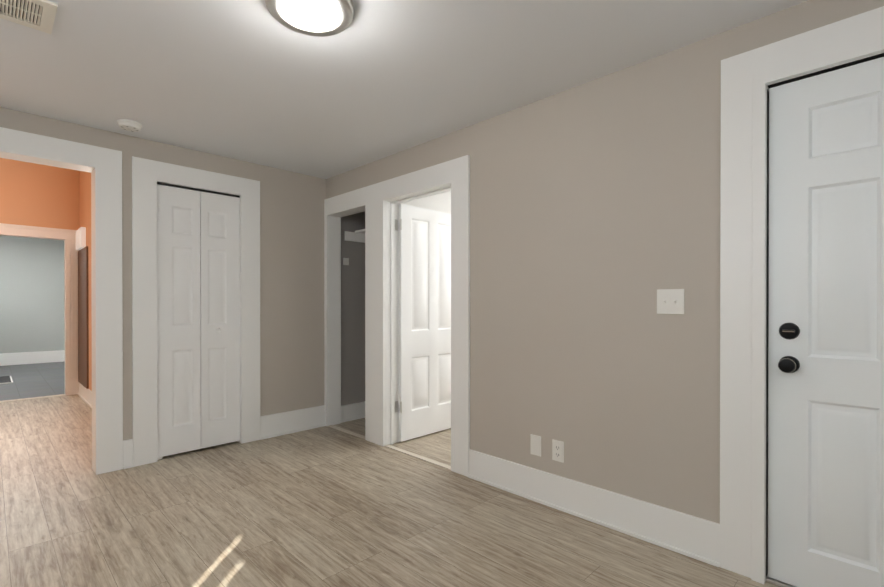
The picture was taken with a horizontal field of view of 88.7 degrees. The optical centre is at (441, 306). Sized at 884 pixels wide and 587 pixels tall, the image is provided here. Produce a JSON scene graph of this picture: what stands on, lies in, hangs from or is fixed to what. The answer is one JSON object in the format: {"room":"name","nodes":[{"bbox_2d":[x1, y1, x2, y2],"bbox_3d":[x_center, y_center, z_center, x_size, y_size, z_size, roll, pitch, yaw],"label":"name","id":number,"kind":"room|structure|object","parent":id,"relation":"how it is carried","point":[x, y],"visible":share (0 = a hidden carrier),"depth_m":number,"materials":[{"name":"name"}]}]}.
{"room":"empty living room","nodes":[
{"label":"empty living room","id":0,"kind":"room"},
{"bbox_2d":[0,362,64,400],"bbox_3d":[-7.059,1.150,6.687,4.420,0.060,4.200,0,0,45],"label":"floor","id":1,"kind":"structure","parent":0,"point":[38,380],"depth_m":6.81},
{"bbox_2d":[0,376,12,383],"bbox_3d":[-6.805,1.112,6.646,0.820,0.016,0.700,0,0,45],"label":"floor vent","id":2,"kind":"object","parent":1,"relation":"on","point":[5,379],"visible":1,"depth_m":6.80,"materials":[{"name":"white metal"}]},
{"bbox_2d":[0,235,64,353],"bbox_3d":[-8.581,-0.185,8.195,0.130,2.600,4.460,0,0,45],"label":"wall","id":3,"kind":"structure","parent":0,"point":[31,294],"depth_m":8.71,"materials":[{"name":"paint"}]},
{"bbox_2d":[0,350,64,365],"bbox_3d":[-8.530,1.000,8.149,0.019,0.230,4.206,0,0,45],"label":"baseboard","id":4,"kind":"structure","parent":3,"relation":"attached to","point":[19,358],"depth_m":8.73,"materials":[{"name":"white paint"}]},
{"bbox_2d":[0,158,91,390],"bbox_3d":[-2.859,-0.392,2.698,0.004,3.050,1.830,0,0,45],"label":"wall","id":5,"kind":"structure","parent":0,"point":[37,195],"depth_m":2.96,"materials":[{"name":"paint"}]},
{"bbox_2d":[0,223,74,395],"bbox_3d":[-5.344,0.081,5.158,0.164,2.092,1.800,0,0,45],"label":"trim","id":6,"kind":"structure","parent":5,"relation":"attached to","point":[73,386],"depth_m":5.69,"materials":[{"name":"pink paint"}]},
{"bbox_2d":[76,227,85,249],"bbox_3d":[-4.447,-0.827,5.557,0.450,0.240,0.050,0,0,45],"label":"box","id":7,"kind":"object","parent":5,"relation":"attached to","point":[80,238],"visible":0.88,"depth_m":5.41,"materials":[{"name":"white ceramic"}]},
{"bbox_2d":[78,246,88,388],"bbox_3d":[-4.396,0.131,5.533,0.719,1.665,0.018,0,0,45],"label":"panel","id":8,"kind":"object","parent":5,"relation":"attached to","point":[83,342],"visible":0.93,"depth_m":5.44,"materials":[{"name":"brown wood"}]},
{"bbox_2d":[75,230,91,407],"bbox_3d":[-3.434,0.083,4.567,3.452,2.092,0.053,0,0,45],"label":"trim","id":9,"kind":"structure","parent":5,"relation":"attached to","point":[86,394],"depth_m":5.74,"materials":[{"name":"pink paint"}]},
{"bbox_2d":[0,107,364,439],"bbox_3d":[-2.193,-0.444,3.269,0.136,3.150,4.680,0,0,45],"label":"wall","id":10,"kind":"structure","parent":0,"point":[291,291],"depth_m":3.99,"materials":[{"name":"beige paint"}]},
{"bbox_2d":[0,127,122,474],"bbox_3d":[-2.802,0.031,2.661,0.170,2.205,1.497,0,0,45],"label":"door frame","id":11,"kind":"structure","parent":10,"relation":"attached to","point":[102,166],"depth_m":3.06,"materials":[{"name":"white paint"}]},
{"bbox_2d":[132,156,259,466],"bbox_3d":[-1.896,0.038,3.538,0.120,2.185,0.906,0,0,45],"label":"door frame","id":12,"kind":"structure","parent":10,"relation":"attached to","point":[147,175],"depth_m":3.27,"materials":[{"name":"white paint"}]},
{"bbox_2d":[157,182,239,459],"bbox_3d":[-1.875,0.109,3.511,0.068,2.035,0.596,0,0,45],"label":"bifold closet door","id":13,"kind":"structure","parent":10,"relation":"in","point":[198,318],"depth_m":3.50,"materials":[{"name":"white paint"}]},
{"bbox_2d":[260,405,325,439],"bbox_3d":[-1.320,1.031,4.043,0.028,0.195,0.618,0,0,45],"label":"baseboard","id":14,"kind":"structure","parent":10,"relation":"attached to","point":[278,424],"depth_m":4.02,"materials":[{"name":"white paint"}]},
{"bbox_2d":[341,401,364,422],"bbox_3d":[-0.794,1.047,4.568,0.031,0.160,0.570,0,0,45],"label":"baseboard","id":15,"kind":"structure","parent":10,"relation":"attached to","point":[353,411],"depth_m":4.45,"materials":[{"name":"white paint"}]},
{"bbox_2d":[343,229,364,264],"bbox_3d":[-0.520,-0.578,4.367,0.694,0.350,0.567,0,0,45],"label":"closet shelf","id":16,"kind":"object","parent":10,"relation":"attached to","point":[357,236],"visible":0.19,"depth_m":4.46,"materials":[{"name":"white paint"}]},
{"bbox_2d":[0,394,780,586],"bbox_3d":[-1.188,1.161,3.403,8.540,0.060,6.280,0,0,45],"label":"floor","id":17,"kind":"structure","parent":0,"point":[325,506],"depth_m":2.36,"materials":[{"name":"brown wood"}]},
{"bbox_2d":[0,394,450,469],"bbox_3d":[-2.844,1.126,3.932,5.285,0.006,3.035,0,0,45],"label":"strips","id":18,"kind":"object","parent":17,"relation":"on","point":[402,450],"visible":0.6,"depth_m":3.59,"materials":[{"name":"beige"}]},
{"bbox_2d":[0,0,808,178],"bbox_3d":[0.128,-1.245,2.087,4.830,0.100,6.280,0,0,45],"label":"ceiling","id":19,"kind":"structure","parent":0,"point":[254,81],"depth_m":2.23,"materials":[{"name":"paint"}]},
{"bbox_2d":[0,0,57,33],"bbox_3d":[-1.775,-1.189,1.712,0.260,0.010,0.465,0,0,45],"label":"ceiling vent","id":20,"kind":"object","parent":19,"relation":"in","point":[39,15],"visible":1,"depth_m":1.83,"materials":[{"name":"white metal"}]},
{"bbox_2d":[117,119,141,131],"bbox_3d":[-2.044,-1.178,2.958,0.136,0.040,0.136,0,0,45],"label":"smoke detector","id":21,"kind":"object","parent":19,"relation":"attached to","point":[129,125],"visible":1,"depth_m":2.92,"materials":[{"name":"white plastic"}]},
{"bbox_2d":[265,0,353,36],"bbox_3d":[-0.518,-1.170,1.778,0.336,0.047,0.336,0,0,45],"label":"light fixture","id":22,"kind":"object","parent":19,"relation":"attached to","point":[320,18],"visible":1,"depth_m":1.79,"materials":[{"name":"white glass"}]},
{"bbox_2d":[400,191,450,213],"bbox_3d":[0.336,-0.038,4.641,0.140,2.330,2.270,0,0,45],"label":"wall","id":23,"kind":"structure","parent":0,"point":[441,202],"depth_m":4.15,"materials":[{"name":"paint"}]},
{"bbox_2d":[326,0,883,523],"bbox_3d":[0.660,-0.032,2.627,4.830,2.330,0.130,0,0,45],"label":"wall","id":24,"kind":"structure","parent":0,"point":[594,216],"depth_m":2.34,"materials":[{"name":"beige paint"}]},
{"bbox_2d":[324,155,469,475],"bbox_3d":[-0.410,0.062,3.690,1.811,2.135,0.170,0,0,45],"label":"door frame","id":25,"kind":"structure","parent":24,"relation":"attached to","point":[378,203],"depth_m":3.67,"materials":[{"name":"white paint"}]},
{"bbox_2d":[395,204,450,441],"bbox_3d":[-0.097,0.136,3.984,0.171,1.962,0.786,0,0,45],"label":"door","id":26,"kind":"structure","parent":25,"relation":"attached to","point":[424,321],"depth_m":3.91,"materials":[{"name":"white paint"}]},
{"bbox_2d":[530,434,540,456],"bbox_3d":[0.548,0.813,2.643,0.070,0.116,0.008,0,0,45],"label":"electrical outlet plate","id":27,"kind":"object","parent":24,"relation":"attached to","point":[535,441],"depth_m":2.64,"materials":[{"name":"white plastic"}]},
{"bbox_2d":[552,439,563,462],"bbox_3d":[0.652,0.814,2.540,0.070,0.116,0.008,0,0,45],"label":"electrical outlet plate","id":28,"kind":"object","parent":24,"relation":"attached to","point":[557,449],"depth_m":2.54,"materials":[{"name":"white plastic"}]},
{"bbox_2d":[467,449,719,566],"bbox_3d":[0.695,1.043,2.485,1.460,0.182,0.028,0,0,45],"label":"baseboard","id":29,"kind":"structure","parent":24,"relation":"attached to","point":[694,537],"depth_m":2.33,"materials":[{"name":"white paint"}]},
{"bbox_2d":[657,289,683,313],"bbox_3d":[1.067,-0.022,2.116,0.119,0.116,0.020,0,0,45],"label":"switch plate","id":30,"kind":"object","parent":24,"relation":"attached to","point":[670,301],"visible":1,"depth_m":2.12,"materials":[{"name":"white plastic"}]},
{"bbox_2d":[720,6,883,586],"bbox_3d":[1.637,0.036,1.612,1.102,2.202,0.132,0,0,45],"label":"door frame","id":31,"kind":"structure","parent":24,"relation":"attached to","point":[750,78],"depth_m":1.89,"materials":[{"name":"white paint"}]},
{"bbox_2d":[768,57,883,586],"bbox_3d":[1.615,0.112,1.584,0.780,2.020,0.119,0,0,45],"label":"entry door","id":32,"kind":"structure","parent":24,"relation":"in","point":[826,362],"depth_m":1.74,"materials":[{"name":"paint"}]}
]}

